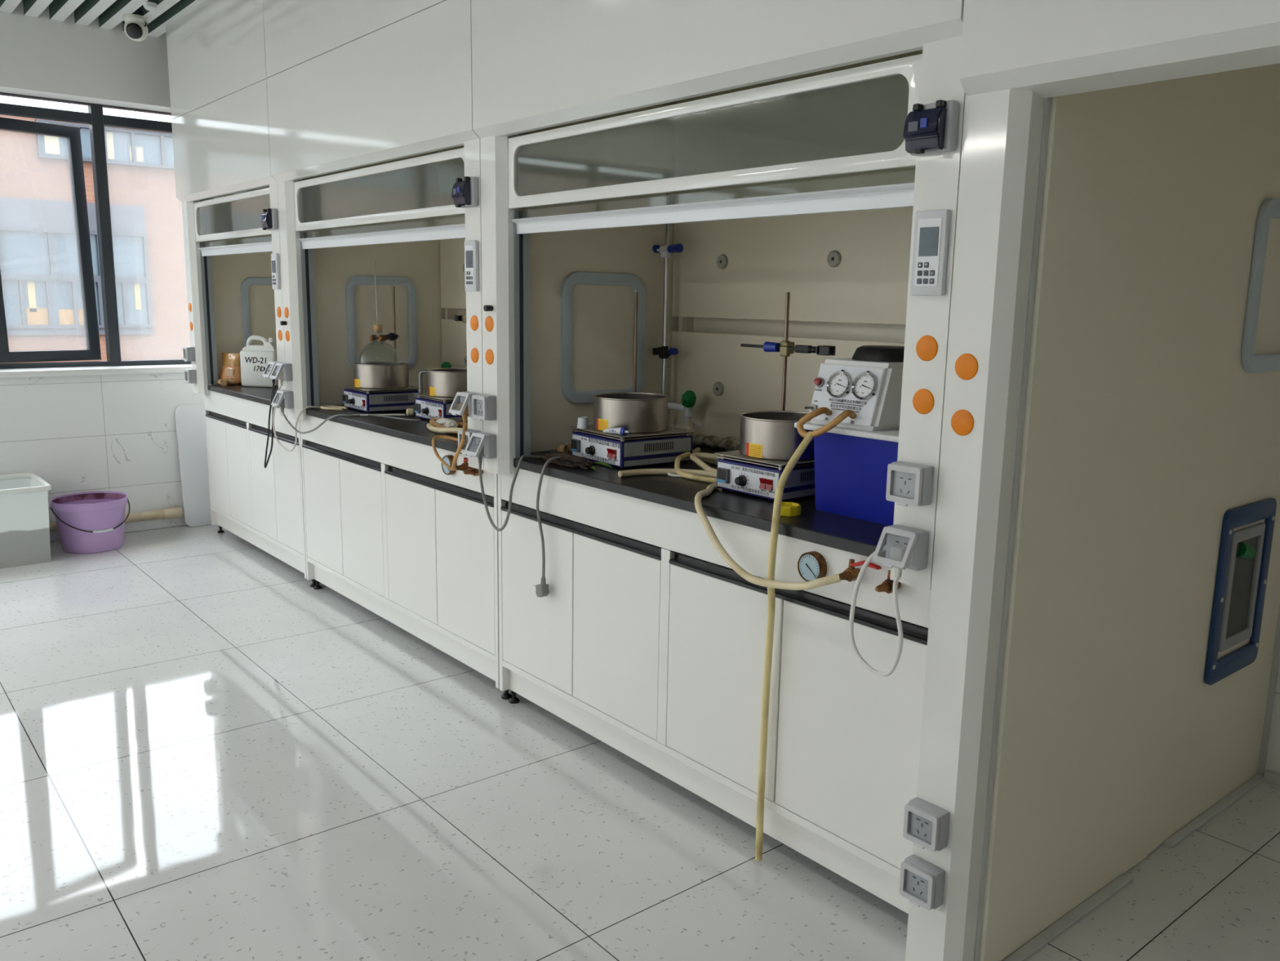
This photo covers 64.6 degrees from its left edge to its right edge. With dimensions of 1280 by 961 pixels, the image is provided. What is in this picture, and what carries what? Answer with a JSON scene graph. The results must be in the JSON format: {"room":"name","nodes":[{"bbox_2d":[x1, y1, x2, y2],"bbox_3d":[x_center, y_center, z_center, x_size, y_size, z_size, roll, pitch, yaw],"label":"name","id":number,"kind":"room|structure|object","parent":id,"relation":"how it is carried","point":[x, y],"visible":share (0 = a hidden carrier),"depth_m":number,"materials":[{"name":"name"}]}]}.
{"room":"chemistry laboratory","nodes":[
{"label":"chemistry laboratory","id":0,"kind":"room"},
{"bbox_2d":[0,0,170,112],"bbox_3d":[-5.062,-2.177,4.077,7.350,0.588,0.290,-7,13,-39],"label":"wall","id":1,"kind":"structure","parent":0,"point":[41,56],"depth_m":5.55,"materials":[{"name":"white paint"}]},
{"bbox_2d":[0,0,201,37],"bbox_3d":[-2.170,-1.617,0.126,9.950,0.224,10.000,-7,13,-39],"label":"ceiling","id":2,"kind":"structure","parent":0,"point":[109,12],"depth_m":5.26,"materials":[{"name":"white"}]},
{"bbox_2d":[122,13,148,41],"bbox_3d":[-2.663,-2.386,5.350,0.124,0.123,0.128,-7,13,-39],"label":"security camera","id":3,"kind":"object","parent":2,"relation":"attached to","point":[135,28],"visible":1,"depth_m":5.31,"materials":[{"name":"white"}]},
{"bbox_2d":[142,1,156,11],"bbox_3d":[-2.461,-2.380,5.087,0.064,0.030,0.064,-7,13,-39],"label":"smoke detector","id":4,"kind":"object","parent":2,"relation":"attached to","point":[152,6],"visible":1,"depth_m":5.07,"materials":[{"name":"white"}]},
{"bbox_2d":[0,372,207,522],"bbox_3d":[-5.315,-0.886,4.114,9.950,3.150,0.290,-7,13,-39],"label":"wall","id":5,"kind":"structure","parent":0,"point":[112,433],"depth_m":5.87,"materials":[{"name":"white tile"}]},
{"bbox_2d":[0,92,191,368],"bbox_3d":[-5.171,-1.175,4.369,7.350,1.490,0.208,-7,13,-39],"label":"window","id":6,"kind":"structure","parent":5,"relation":"in","point":[95,117],"depth_m":5.89,"materials":[{"name":"grey"}]},
{"bbox_2d":[0,364,191,377],"bbox_3d":[-5.084,-0.401,4.384,7.350,0.036,0.315,-7,13,-39],"label":"windowsill","id":7,"kind":"structure","parent":5,"relation":"attached to","point":[173,368],"depth_m":5.80,"materials":[{"name":"white stone"}]},
{"bbox_2d":[48,506,182,531],"bbox_3d":[-3.999,0.346,5.203,3.105,0.061,0.061,-7,13,-39],"label":"pipe","id":8,"kind":"object","parent":5,"relation":"attached to","point":[171,513],"visible":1,"depth_m":6.05,"materials":[{"name":"beige plastic"}]},
{"bbox_2d":[49,515,186,542],"bbox_3d":[-3.908,0.387,5.332,4.000,0.062,0.022,-7,13,-39],"label":"baseboard","id":9,"kind":"structure","parent":5,"relation":"attached to","point":[144,525],"depth_m":6.09,"materials":[{"name":"white plastic"}]},
{"bbox_2d":[0,524,1279,960],"bbox_3d":[-2.284,1.329,0.731,9.950,0.120,10.200,-7,13,-39],"label":"floor","id":10,"kind":"structure","parent":0,"point":[208,752],"depth_m":2.77,"materials":[{"name":"tile"}]},
{"bbox_2d":[0,472,51,568],"bbox_3d":[-3.497,0.228,5.267,0.715,0.411,0.495,-7,13,-39],"label":"storage bin","id":11,"kind":"object","parent":10,"relation":"on","point":[24,529],"visible":1,"depth_m":5.25,"materials":[{"name":"plastic"}]},
{"bbox_2d":[49,490,129,553],"bbox_3d":[-3.053,0.234,5.634,0.384,0.285,0.402,10,14,42],"label":"bucket","id":12,"kind":"object","parent":10,"relation":"on","point":[87,522],"visible":1,"depth_m":5.52,"materials":[{"name":"purple"}]},
{"bbox_2d":[174,404,211,526],"bbox_3d":[-2.620,-0.103,6.263,0.425,0.739,0.089,-7,13,-39],"label":"board","id":13,"kind":"object","parent":10,"relation":"on","point":[190,421],"visible":0.47,"depth_m":6.17,"materials":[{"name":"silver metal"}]},
{"bbox_2d":[165,0,315,586],"bbox_3d":[-1.786,-1.009,5.463,1.001,2.834,1.482,-7,13,-39],"label":"fume hood","id":14,"kind":"object","parent":10,"relation":"on","point":[227,191],"visible":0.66,"depth_m":5.31,"materials":[{"name":"metal"}]},
{"bbox_2d":[182,346,195,361],"bbox_3d":[-2.571,-0.720,5.771,0.044,0.083,0.082,-7,13,-39],"label":"power socket","id":15,"kind":"object","parent":14,"relation":"attached to","point":[188,352],"depth_m":5.74,"materials":[{"name":"grey plastic"}]},
{"bbox_2d":[184,368,196,383],"bbox_3d":[-2.573,-0.595,5.793,0.044,0.083,0.082,-7,13,-39],"label":"power socket","id":16,"kind":"object","parent":14,"relation":"attached to","point":[190,375],"depth_m":5.77,"materials":[{"name":"grey plastic"}]},
{"bbox_2d":[219,352,241,384],"bbox_3d":[-2.357,-0.646,5.850,0.138,0.178,0.087,3,10,12],"label":"bag","id":17,"kind":"object","parent":14,"relation":"on","point":[231,367],"visible":0.72,"depth_m":5.82,"materials":[{"name":"brown"}]},
{"bbox_2d":[226,377,234,385],"bbox_3d":[-2.336,-0.563,5.773,0.036,0.042,0.042,-4,11,-28],"label":"cork","id":18,"kind":"object","parent":14,"relation":"on","point":[230,381],"visible":0.98,"depth_m":5.76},
{"bbox_2d":[207,383,310,410],"bbox_3d":[-1.752,-0.484,5.588,0.855,0.029,1.466,-7,13,-39],"label":"countertop","id":19,"kind":"structure","parent":14,"relation":"on","point":[262,395],"depth_m":5.46,"materials":[{"name":"stone"}]},
{"bbox_2d":[240,335,278,387],"bbox_3d":[-2.121,-0.675,5.722,0.239,0.288,0.136,4,10,14],"label":"jerrycan","id":20,"kind":"object","parent":14,"relation":"on","point":[255,358],"visible":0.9,"depth_m":5.67,"materials":[{"name":"white plastic"}]},
{"bbox_2d":[264,383,276,467],"bbox_3d":[-1.789,-0.260,4.903,0.029,0.452,0.328,-5,12,-29],"label":"power cable","id":21,"kind":"object","parent":14,"relation":"hanging from","point":[273,388],"visible":0.94,"depth_m":4.92,"materials":[{"name":"black plastic"}]},
{"bbox_2d":[262,361,281,383],"bbox_3d":[-1.710,-0.500,4.716,0.081,0.103,0.082,-7,13,-39],"label":"power socket","id":22,"kind":"object","parent":14,"relation":"attached to","point":[273,363],"depth_m":4.71,"materials":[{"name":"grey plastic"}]},
{"bbox_2d":[262,0,514,699],"bbox_3d":[-0.756,-0.772,4.232,1.001,2.834,1.777,-7,13,-39],"label":"fume hood","id":23,"kind":"object","parent":10,"relation":"on","point":[375,146],"visible":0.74,"depth_m":4.14,"materials":[{"name":"metal"}]},
{"bbox_2d":[269,362,292,385],"bbox_3d":[-1.649,-0.486,4.643,0.081,0.103,0.082,-7,13,-39],"label":"power socket","id":24,"kind":"object","parent":23,"relation":"attached to","point":[285,371],"depth_m":4.63,"materials":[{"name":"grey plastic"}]},
{"bbox_2d":[271,389,293,412],"bbox_3d":[-1.651,-0.362,4.665,0.081,0.103,0.082,-7,13,-39],"label":"power socket","id":25,"kind":"object","parent":23,"relation":"attached to","point":[286,400],"depth_m":4.65,"materials":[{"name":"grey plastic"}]},
{"bbox_2d":[272,384,331,451],"bbox_3d":[-1.599,-0.292,4.714,0.366,0.318,0.147,4,11,17],"label":"power cable","id":26,"kind":"object","parent":23,"relation":"hanging from","point":[280,386],"visible":0.89,"depth_m":4.68,"materials":[{"name":"grey plastic"}]},
{"bbox_2d":[320,404,347,410],"bbox_3d":[-1.412,-0.334,4.662,0.150,0.013,0.079,8,12,33],"label":"hose","id":27,"kind":"object","parent":23,"relation":"on","point":[325,406],"visible":1,"depth_m":4.64,"materials":[{"name":"beige plastic"}]},
{"bbox_2d":[281,412,419,433],"bbox_3d":[-1.306,-0.241,4.454,0.831,0.115,0.092,6,11,27],"label":"power cable","id":28,"kind":"object","parent":23,"relation":"hanging from","point":[283,414],"visible":1,"depth_m":4.41,"materials":[{"name":"grey plastic"}]},
{"bbox_2d":[352,413,404,416],"bbox_3d":[-1.142,-0.286,4.430,0.222,0.009,0.009,-1,10,-11],"label":"rod","id":29,"kind":"object","parent":23,"relation":"on","point":[361,415],"visible":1,"depth_m":4.43,"materials":[{"name":"white"}]},
{"bbox_2d":[342,286,424,413],"bbox_3d":[-1.193,-0.606,4.648,0.300,0.562,0.282,-7,13,-37],"label":"magnetic stirrer","id":30,"kind":"object","parent":23,"relation":"on","point":[367,400],"visible":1,"depth_m":4.59,"materials":[{"name":"blue paint"}]},
{"bbox_2d":[352,361,408,389],"bbox_3d":[-1.194,-0.486,4.670,0.252,0.109,0.252,-7,13,-39],"label":"steel pot","id":31,"kind":"object","parent":30,"relation":"on","point":[366,375],"visible":0.99,"depth_m":4.57,"materials":[{"name":"silver metal"}]},
{"bbox_2d":[356,333,400,364],"bbox_3d":[-1.202,-0.566,4.658,0.196,0.246,0.196,-7,13,-39],"label":"flask","id":32,"kind":"object","parent":31,"relation":"in","point":[382,333],"visible":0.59,"depth_m":4.64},
{"bbox_2d":[373,260,382,333],"bbox_3d":[-1.198,-0.838,4.610,0.041,0.325,0.041,-7,13,-39],"label":"thermometer","id":33,"kind":"object","parent":32,"relation":"on","point":[377,328],"visible":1,"depth_m":4.62,"materials":[{"name":"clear glass"}]},
{"bbox_2d":[369,333,399,341],"bbox_3d":[-1.191,-0.672,4.746,0.066,0.036,0.287,2,10,5],"label":"clamp","id":34,"kind":"object","parent":30,"relation":"attached to","point":[391,336],"visible":1,"depth_m":4.67,"materials":[{"name":"black metal"}]},
{"bbox_2d":[306,404,467,453],"bbox_3d":[-0.722,-0.246,4.357,0.855,0.029,1.761,-7,13,-39],"label":"countertop","id":35,"kind":"structure","parent":23,"relation":"on","point":[418,432],"depth_m":4.17,"materials":[{"name":"stone"}]},
{"bbox_2d":[406,408,413,415],"bbox_3d":[-1.011,-0.300,4.454,0.032,0.033,0.033,-3,11,-19],"label":"stopper","id":36,"kind":"object","parent":23,"relation":"on","point":[410,411],"visible":1,"depth_m":4.44,"materials":[{"name":"beige plastic"}]},
{"bbox_2d":[425,361,451,376],"bbox_3d":[-1.002,-0.537,5.036,0.066,0.117,0.231,-7,13,-39],"label":"water tap","id":37,"kind":"object","parent":23,"relation":"on","point":[428,365],"depth_m":5.12,"materials":[{"name":"green plastic"}]},
{"bbox_2d":[413,393,467,422],"bbox_3d":[-0.786,-0.522,4.314,0.300,0.527,0.282,-7,13,-37],"label":"magnetic stirrer","id":38,"kind":"object","parent":23,"relation":"on","point":[426,406],"visible":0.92,"depth_m":4.24,"materials":[{"name":"blue paint"}]},
{"bbox_2d":[418,368,466,397],"bbox_3d":[-0.788,-0.419,4.331,0.242,0.109,0.247,-7,13,-39],"label":"steel pot","id":39,"kind":"object","parent":38,"relation":"on","point":[442,382],"visible":0.75,"depth_m":4.22,"materials":[{"name":"silver metal"}]},
{"bbox_2d":[454,314,466,322],"bbox_3d":[-0.784,-0.716,4.494,0.045,0.044,0.151,-6,12,-35],"label":"clamp","id":40,"kind":"object","parent":38,"relation":"attached to","point":[461,317],"visible":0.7,"depth_m":4.52,"materials":[{"name":"black metal"}]},
{"bbox_2d":[426,422,462,433],"bbox_3d":[-0.723,-0.194,3.876,0.078,0.036,0.411,-9,14,-43],"label":"hose","id":41,"kind":"object","parent":23,"relation":"on","point":[437,429],"visible":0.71,"depth_m":3.85,"materials":[{"name":"beige plastic"}]},
{"bbox_2d":[431,435,457,471],"bbox_3d":[-0.641,-0.093,3.576,0.256,0.106,0.116,7,12,31],"label":"tube","id":42,"kind":"object","parent":23,"relation":"attached to","point":[437,455],"visible":0.66,"depth_m":3.59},
{"bbox_2d":[435,417,457,427],"bbox_3d":[-0.777,-0.230,4.066,0.060,0.040,0.149,-7,13,-39],"label":"plastic bag","id":43,"kind":"object","parent":23,"relation":"on","point":[446,422],"visible":0.64,"depth_m":4.03,"materials":[{"name":"white"}]},
{"bbox_2d":[429,417,467,434],"bbox_3d":[-0.738,-0.216,4.031,0.176,0.024,0.435,-7,13,-39],"label":"hose","id":44,"kind":"object","parent":23,"relation":"on","point":[433,421],"visible":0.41,"depth_m":4.06,"materials":[{"name":"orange rubber"}]},
{"bbox_2d":[451,423,466,470],"bbox_3d":[-0.623,-0.111,3.452,0.033,0.180,0.148,-4,11,-26],"label":"hose","id":45,"kind":"object","parent":23,"relation":"attached to","point":[464,425],"visible":1,"depth_m":3.40,"materials":[{"name":"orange rubber"}]},
{"bbox_2d":[448,391,479,423],"bbox_3d":[-0.587,-0.241,3.374,0.081,0.103,0.082,-7,13,-39],"label":"power socket","id":46,"kind":"object","parent":23,"relation":"attached to","point":[465,408],"depth_m":3.36,"materials":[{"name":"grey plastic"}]},
{"bbox_2d":[457,428,480,455],"bbox_3d":[-0.574,-0.129,3.406,0.044,0.083,0.082,-7,13,-39],"label":"power socket","id":47,"kind":"object","parent":23,"relation":"attached to","point":[468,433],"depth_m":3.39,"materials":[{"name":"white plastic"}]},
{"bbox_2d":[463,0,965,913],"bbox_3d":[0.364,-0.513,2.893,1.001,2.834,1.765,-7,13,-39],"label":"fume hood","id":48,"kind":"object","parent":10,"relation":"on","point":[811,150],"depth_m":2.89,"materials":[{"name":"metal"}]},
{"bbox_2d":[463,431,496,463],"bbox_3d":[-0.526,-0.103,3.321,0.081,0.103,0.082,-7,13,-39],"label":"power socket","id":49,"kind":"object","parent":48,"relation":"attached to","point":[485,446],"depth_m":3.31,"materials":[{"name":"white plastic"}]},
{"bbox_2d":[471,393,496,421],"bbox_3d":[-0.510,-0.238,3.309,0.044,0.083,0.082,-7,13,-39],"label":"power socket","id":50,"kind":"object","parent":48,"relation":"attached to","point":[484,405],"depth_m":3.29,"materials":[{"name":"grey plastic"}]},
{"bbox_2d":[478,454,542,531],"bbox_3d":[-0.380,0.029,3.351,0.246,0.245,0.190,-7,13,-39],"label":"power cable","id":51,"kind":"object","parent":48,"relation":"attached to","point":[492,523],"visible":0.91,"depth_m":3.28,"materials":[{"name":"grey plastic"}]},
{"bbox_2d":[533,456,560,597],"bbox_3d":[-0.263,0.142,3.262,0.174,0.449,0.057,-8,14,-42],"label":"cable","id":52,"kind":"object","parent":48,"relation":"hanging from","point":[542,589],"visible":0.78,"depth_m":3.21,"materials":[{"name":"grey plastic"}]},
{"bbox_2d":[557,444,568,453],"bbox_3d":[-0.263,-0.107,3.453,0.026,0.030,0.030,7,12,31],"label":"cork","id":53,"kind":"object","parent":48,"relation":"on","point":[561,448],"visible":0.92,"depth_m":3.44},
{"bbox_2d":[539,452,596,469],"bbox_3d":[-0.234,-0.069,3.237,0.094,0.032,0.284,-7,13,-39],"label":"rag","id":54,"kind":"object","parent":48,"relation":"on","point":[566,460],"visible":0.93,"depth_m":3.19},
{"bbox_2d":[593,462,612,468],"bbox_3d":[-0.128,-0.049,3.159,0.110,0.014,0.032,9,13,38],"label":"greens","id":55,"kind":"object","parent":48,"relation":"on","point":[600,463],"visible":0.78,"depth_m":3.15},
{"bbox_2d":[569,291,695,469],"bbox_3d":[-0.030,-0.335,3.283,0.315,0.547,0.297,-6,13,-36],"label":"magnetic stirrer","id":56,"kind":"object","parent":48,"relation":"on","point":[630,450],"visible":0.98,"depth_m":3.23,"materials":[{"name":"blue paint"}]},
{"bbox_2d":[577,416,588,428],"bbox_3d":[-0.187,-0.190,3.313,0.039,0.036,0.039,-7,13,-39],"label":"paper cup","id":57,"kind":"object","parent":56,"relation":"on","point":[583,423],"visible":1,"depth_m":3.30,"materials":[{"name":"white"}]},
{"bbox_2d":[606,448,612,457],"bbox_3d":[-0.096,-0.086,3.175,0.008,0.028,0.020,-6,13,-36],"label":"rocker switch","id":58,"kind":"object","parent":56,"relation":"attached to","point":[609,451],"depth_m":3.17,"materials":[{"name":"red"}]},
{"bbox_2d":[610,448,616,458],"bbox_3d":[-0.082,-0.082,3.157,0.008,0.028,0.020,-6,13,-36],"label":"rocker switch","id":59,"kind":"object","parent":56,"relation":"attached to","point":[613,451],"depth_m":3.16,"materials":[{"name":"red"}]},
{"bbox_2d":[602,426,629,435],"bbox_3d":[-0.075,-0.156,3.170,0.101,0.026,0.026,8,13,36],"label":"tube","id":60,"kind":"object","parent":56,"relation":"on","point":[620,431],"visible":1,"depth_m":3.15,"materials":[{"name":"white"}]},
{"bbox_2d":[592,391,669,433],"bbox_3d":[-0.030,-0.223,3.304,0.248,0.109,0.248,-7,13,-39],"label":"steel pot","id":61,"kind":"object","parent":56,"relation":"on","point":[637,412],"visible":0.91,"depth_m":3.21,"materials":[{"name":"silver metal"}]},
{"bbox_2d":[661,192,670,395],"bbox_3d":[0.093,-0.597,3.697,0.060,0.920,0.060,-7,13,-39],"label":"rod","id":62,"kind":"object","parent":48,"relation":"attached to","point":[667,194],"visible":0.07,"depth_m":3.68,"materials":[{"name":"silver metal"}]},
{"bbox_2d":[652,346,678,358],"bbox_3d":[0.082,-0.471,3.717,0.043,0.044,0.163,-7,13,-39],"label":"clamp","id":63,"kind":"object","parent":62,"relation":"attached to","point":[663,352],"visible":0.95,"depth_m":3.69,"materials":[{"name":"black metal"}]},
{"bbox_2d":[652,243,683,257],"bbox_3d":[0.090,-0.830,3.650,0.043,0.054,0.178,-7,13,-39],"label":"clamp","id":64,"kind":"object","parent":62,"relation":"attached to","point":[665,251],"visible":0.95,"depth_m":3.62,"materials":[{"name":"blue metal"}]},
{"bbox_2d":[617,468,716,477],"bbox_3d":[0.123,-0.019,3.027,0.372,0.018,0.098,2,10,8],"label":"hose","id":65,"kind":"object","parent":48,"relation":"on","point":[643,471],"visible":0.77,"depth_m":3.04,"materials":[{"name":"beige plastic"}]},
{"bbox_2d":[667,472,682,477],"bbox_3d":[0.158,-0.010,3.012,0.260,0.008,0.054,11,14,43],"label":"cord","id":66,"kind":"object","parent":48,"relation":"on","point":[668,473],"visible":0.34,"depth_m":3.03,"materials":[{"name":"white plastic"}]},
{"bbox_2d":[667,390,696,422],"bbox_3d":[0.123,-0.278,3.693,0.066,0.117,0.231,-7,13,-39],"label":"water tap","id":67,"kind":"object","parent":48,"relation":"on","point":[689,397],"depth_m":3.63,"materials":[{"name":"green plastic"}]},
{"bbox_2d":[674,447,716,483],"bbox_3d":[0.164,-0.049,3.147,0.127,0.038,0.514,0,10,-6],"label":"hose","id":68,"kind":"object","parent":48,"relation":"on","point":[677,464],"visible":0.84,"depth_m":3.01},
{"bbox_2d":[513,444,888,557],"bbox_3d":[0.399,0.012,3.018,0.855,0.029,1.749,-7,13,-39],"label":"countertop","id":69,"kind":"structure","parent":48,"relation":"on","point":[855,535],"depth_m":2.69,"materials":[{"name":"stone"}]},
{"bbox_2d":[684,422,717,465],"bbox_3d":[0.236,-0.114,3.363,0.095,0.089,0.636,-2,11,-19],"label":"hose","id":70,"kind":"object","parent":48,"relation":"on","point":[687,424],"visible":0.26,"depth_m":3.31,"materials":[{"name":"beige plastic"}]},
{"bbox_2d":[689,452,720,471],"bbox_3d":[0.259,-0.045,3.131,0.144,0.039,0.336,-7,13,-39],"label":"hose","id":71,"kind":"object","parent":48,"relation":"on","point":[695,456],"visible":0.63,"depth_m":3.21,"materials":[{"name":"beige plastic"}]},
{"bbox_2d":[690,431,739,451],"bbox_3d":[0.411,-0.102,3.422,0.066,0.061,0.723,-7,13,-39],"label":"lagging","id":72,"kind":"object","parent":48,"relation":"on","point":[728,443],"visible":0.33,"depth_m":3.57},
{"bbox_2d":[714,292,814,502],"bbox_3d":[0.389,-0.239,2.779,0.292,0.549,0.254,-7,13,-39],"label":"magnetic stirrer","id":73,"kind":"object","parent":48,"relation":"on","point":[737,472],"visible":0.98,"depth_m":2.73,"materials":[{"name":"blue paint"}]},
{"bbox_2d":[759,477,766,488],"bbox_3d":[0.326,0.008,2.692,0.008,0.028,0.020,-7,13,-39],"label":"rocker switch","id":74,"kind":"object","parent":73,"relation":"attached to","point":[762,481],"depth_m":2.69,"materials":[{"name":"red"}]},
{"bbox_2d":[765,479,773,490],"bbox_3d":[0.341,0.011,2.674,0.008,0.028,0.020,-7,13,-39],"label":"rocker switch","id":75,"kind":"object","parent":73,"relation":"attached to","point":[769,482],"depth_m":2.67,"materials":[{"name":"red"}]},
{"bbox_2d":[739,410,814,461],"bbox_3d":[0.399,-0.126,2.804,0.250,0.109,0.250,-7,13,-39],"label":"steel pot","id":76,"kind":"object","parent":73,"relation":"on","point":[771,435],"visible":0.79,"depth_m":2.71,"materials":[{"name":"silver metal"}]},
{"bbox_2d":[740,340,835,356],"bbox_3d":[0.424,-0.379,2.910,0.051,0.044,0.350,-7,13,-39],"label":"clamp","id":77,"kind":"object","parent":73,"relation":"attached to","point":[785,348],"visible":1,"depth_m":2.89,"materials":[{"name":"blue metal"}]},
{"bbox_2d":[694,482,840,590],"bbox_3d":[0.261,0.147,2.527,0.156,0.167,0.695,-3,11,-19],"label":"hose","id":78,"kind":"object","parent":48,"relation":"attached to","point":[835,578],"visible":1,"depth_m":2.47,"materials":[{"name":"beige plastic"}]},
{"bbox_2d":[794,345,904,525],"bbox_3d":[0.638,-0.125,2.546,0.335,0.415,0.375,-7,13,-39],"label":"pump","id":79,"kind":"object","parent":48,"relation":"on","point":[852,459],"visible":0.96,"depth_m":2.47,"materials":[{"name":"blue plastic"}]},
{"bbox_2d":[804,404,817,410],"bbox_3d":[0.431,-0.182,2.548,0.030,0.020,0.020,-5,12,-31],"label":"toggle switch","id":80,"kind":"object","parent":79,"relation":"attached to","point":[813,406],"depth_m":2.55,"materials":[{"name":"silver metal"}]},
{"bbox_2d":[813,377,824,387],"bbox_3d":[0.451,-0.247,2.551,0.022,0.027,0.026,-7,13,-39],"label":"light","id":81,"kind":"object","parent":79,"relation":"attached to","point":[819,382],"depth_m":2.54,"materials":[{"name":"red"}]},
{"bbox_2d":[796,407,856,437],"bbox_3d":[0.454,-0.139,2.479,0.072,0.078,0.132,-7,13,-39],"label":"tube","id":82,"kind":"object","parent":79,"relation":"attached to","point":[826,411],"visible":0.98,"depth_m":2.47,"materials":[{"name":"orange rubber"}]},
{"bbox_2d":[755,431,813,860],"bbox_3d":[0.355,0.425,2.529,0.038,1.092,0.169,9,13,40],"label":"hose","id":83,"kind":"object","parent":82,"relation":"hanging from","point":[807,439],"visible":0.97,"depth_m":2.47,"materials":[{"name":"rubber"}]},
{"bbox_2d":[848,544,902,676],"bbox_3d":[0.571,0.266,2.184,0.207,0.271,0.138,-7,13,-39],"label":"power cable","id":84,"kind":"object","parent":48,"relation":"attached to","point":[868,559],"visible":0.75,"depth_m":2.14,"materials":[{"name":"white plastic"}]},
{"bbox_2d":[871,524,928,578],"bbox_3d":[0.528,0.150,2.063,0.081,0.103,0.082,-7,13,-39],"label":"power socket","id":85,"kind":"object","parent":48,"relation":"attached to","point":[907,550],"depth_m":2.06,"materials":[{"name":"grey plastic"}]},
{"bbox_2d":[885,461,933,506],"bbox_3d":[0.545,0.008,2.050,0.044,0.083,0.082,-7,13,-39],"label":"power socket","id":86,"kind":"object","parent":48,"relation":"attached to","point":[908,483],"depth_m":2.03,"materials":[{"name":"grey plastic"}]},
{"bbox_2d":[920,117,927,128],"bbox_3d":[0.535,-0.674,1.908,0.002,0.018,0.015,-7,13,-39],"label":"switch","id":87,"kind":"object","parent":48,"relation":"attached to","point":[923,121],"depth_m":1.91,"materials":[{"name":"blue plastic"}]},
{"bbox_2d":[1002,873,1132,960],"bbox_3d":[0.984,1.029,2.351,0.630,0.010,0.026,-7,13,-39],"label":"trim","id":88,"kind":"structure","parent":10,"relation":"on","point":[1032,946],"depth_m":2.36,"materials":[{"name":"grey"}]},
{"bbox_2d":[898,0,1279,960],"bbox_3d":[1.795,-0.285,1.753,1.662,2.834,1.844,-7,13,-39],"label":"hood","id":89,"kind":"object","parent":10,"relation":"on","point":[1103,650],"visible":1,"depth_m":2.14,"materials":[{"name":"metal"}]},
{"bbox_2d":[898,853,945,910],"bbox_3d":[0.591,0.845,2.125,0.044,0.083,0.082,-7,13,-39],"label":"power socket","id":90,"kind":"object","parent":89,"relation":"attached to","point":[922,876],"depth_m":2.11,"materials":[{"name":"grey plastic"}]},
{"bbox_2d":[902,796,949,851],"bbox_3d":[0.593,0.716,2.102,0.044,0.083,0.082,-7,13,-39],"label":"power socket","id":91,"kind":"object","parent":89,"relation":"attached to","point":[926,819],"depth_m":2.09,"materials":[{"name":"grey plastic"}]},
{"bbox_2d":[1163,773,1263,847],"bbox_3d":[1.656,0.940,2.904,0.640,0.012,0.022,-7,13,-39],"label":"trim","id":92,"kind":"structure","parent":89,"relation":"attached to","point":[1186,830],"depth_m":2.87,"materials":[{"name":"grey"}]},
{"bbox_2d":[1264,660,1279,773],"bbox_3d":[1.556,-0.655,3.469,0.190,3.150,10.060,-7,13,-39],"label":"wall","id":93,"kind":"structure","parent":0,"point":[1273,759],"depth_m":3.08,"materials":[{"name":"paint"}]},
{"bbox_2d":[1263,768,1279,785],"bbox_3d":[2.405,1.013,2.515,0.023,0.030,1.545,-7,13,-39],"label":"trim","id":94,"kind":"structure","parent":93,"relation":"attached to","point":[1269,775],"depth_m":3.08,"materials":[{"name":"grey"}]},
{"label":"outside","id":95,"kind":"structure","parent":0,"visible":0},
{"bbox_3d":[-14.477,0.628,20.775,80.000,0.200,36.100,-7,13,-39],"label":"ground","id":96,"kind":"structure","parent":95,"visible":0},
{"bbox_2d":[0,115,190,363],"bbox_3d":[-7.243,-1.316,13.951,21.000,6.270,5.070,-7,13,-39],"label":"building","id":97,"kind":"structure","parent":96,"relation":"on","point":[39,268],"depth_m":11.32,"materials":[{"name":"concrete"}]},
{"bbox_2d":[26,280,36,311],"bbox_3d":[-6.634,-2.006,11.044,0.070,0.330,0.008,-7,13,-39],"label":"blind","id":98,"kind":"object","parent":97,"relation":"hanging from","point":[31,285],"depth_m":11.04,"materials":[{"name":"brown"}]},
{"bbox_2d":[26,307,48,324],"bbox_3d":[-6.607,-1.798,11.107,0.210,0.180,0.008,-7,13,-39],"label":"blind","id":99,"kind":"object","parent":97,"relation":"hanging from","point":[34,316],"depth_m":11.10,"materials":[{"name":"brown"}]},
{"bbox_2d":[44,135,60,155],"bbox_3d":[-6.363,-3.680,10.948,0.140,0.290,0.008,-7,13,-39],"label":"blind","id":100,"kind":"object","parent":97,"relation":"hanging from","point":[51,144],"depth_m":10.95,"materials":[{"name":"white"}]},
{"bbox_2d":[57,309,84,324],"bbox_3d":[-6.356,-1.825,11.312,0.240,0.170,0.008,-7,13,-39],"label":"blind","id":101,"kind":"object","parent":97,"relation":"hanging from","point":[65,317],"depth_m":11.30,"materials":[{"name":"brown"}]},
{"bbox_2d":[105,132,114,159],"bbox_3d":[-5.919,-3.737,11.309,0.070,0.290,0.008,-7,13,-39],"label":"blind","id":102,"kind":"object","parent":97,"relation":"hanging from","point":[109,136],"depth_m":11.31,"materials":[{"name":"white"}]},
{"bbox_2d":[128,146,143,162],"bbox_3d":[-5.715,-3.700,11.487,0.140,0.160,0.008,-7,13,-39],"label":"blind","id":103,"kind":"object","parent":97,"relation":"hanging from","point":[135,153],"depth_m":11.48,"materials":[{"name":"white"}]},
{"bbox_2d":[133,283,141,309],"bbox_3d":[-5.811,-2.126,11.710,0.060,0.300,0.008,-7,13,-39],"label":"blind","id":104,"kind":"object","parent":97,"relation":"hanging from","point":[137,286],"depth_m":11.71,"materials":[{"name":"brown"}]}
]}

